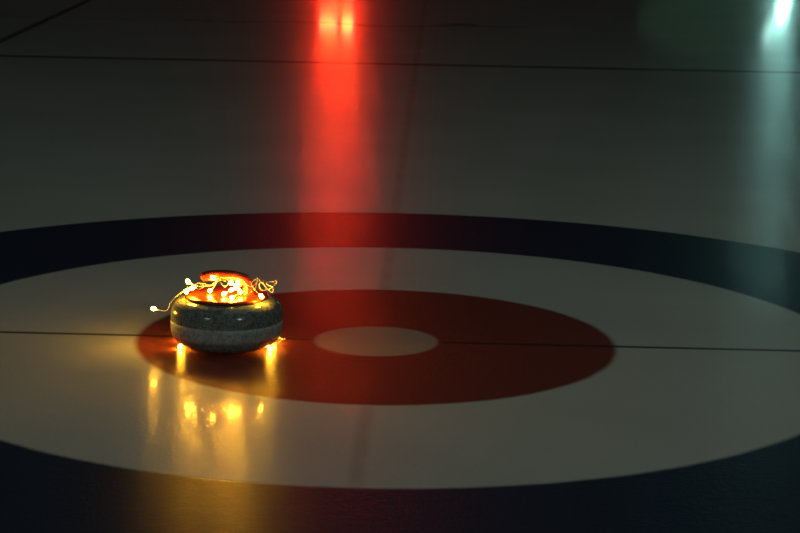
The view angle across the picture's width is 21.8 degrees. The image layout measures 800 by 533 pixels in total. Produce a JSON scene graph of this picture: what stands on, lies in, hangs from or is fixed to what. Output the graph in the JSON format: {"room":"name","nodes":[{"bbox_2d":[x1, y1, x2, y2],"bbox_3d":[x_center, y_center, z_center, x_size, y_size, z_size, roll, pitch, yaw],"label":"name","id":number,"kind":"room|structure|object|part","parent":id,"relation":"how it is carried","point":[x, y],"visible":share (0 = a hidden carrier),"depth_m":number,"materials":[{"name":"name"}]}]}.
{"room":"ice rink","nodes":[
{"label":"ice rink","id":0,"kind":"room"},
{"bbox_2d":[0,0,799,532],"bbox_3d":[1.151,-1.591,14.257,24.000,0.120,32.300,1,12,1],"label":"floor","id":1,"kind":"structure","parent":0,"point":[534,264],"depth_m":6.33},
{"bbox_2d":[171,270,281,353],"bbox_3d":[-0.434,0.104,5.207,0.280,0.195,0.280,1,12,1],"label":"stone","id":2,"kind":"object","parent":1,"relation":"on","point":[202,320],"visible":0.98,"depth_m":5.11,"materials":[{"name":"stone"}]},
{"bbox_2d":[151,276,285,350],"bbox_3d":[-0.454,0.104,5.228,0.335,0.183,0.210,1,12,1],"label":"string","id":3,"kind":"object","parent":2,"relation":"attached to","point":[236,286],"visible":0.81,"depth_m":5.16,"materials":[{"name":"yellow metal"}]},
{"bbox_3d":[-0.426,0.042,5.194,0.149,0.067,0.048,1,12,1],"label":"handle","id":4,"kind":"part","parent":2,"relation":"part of","materials":[{"name":"red plastic"}]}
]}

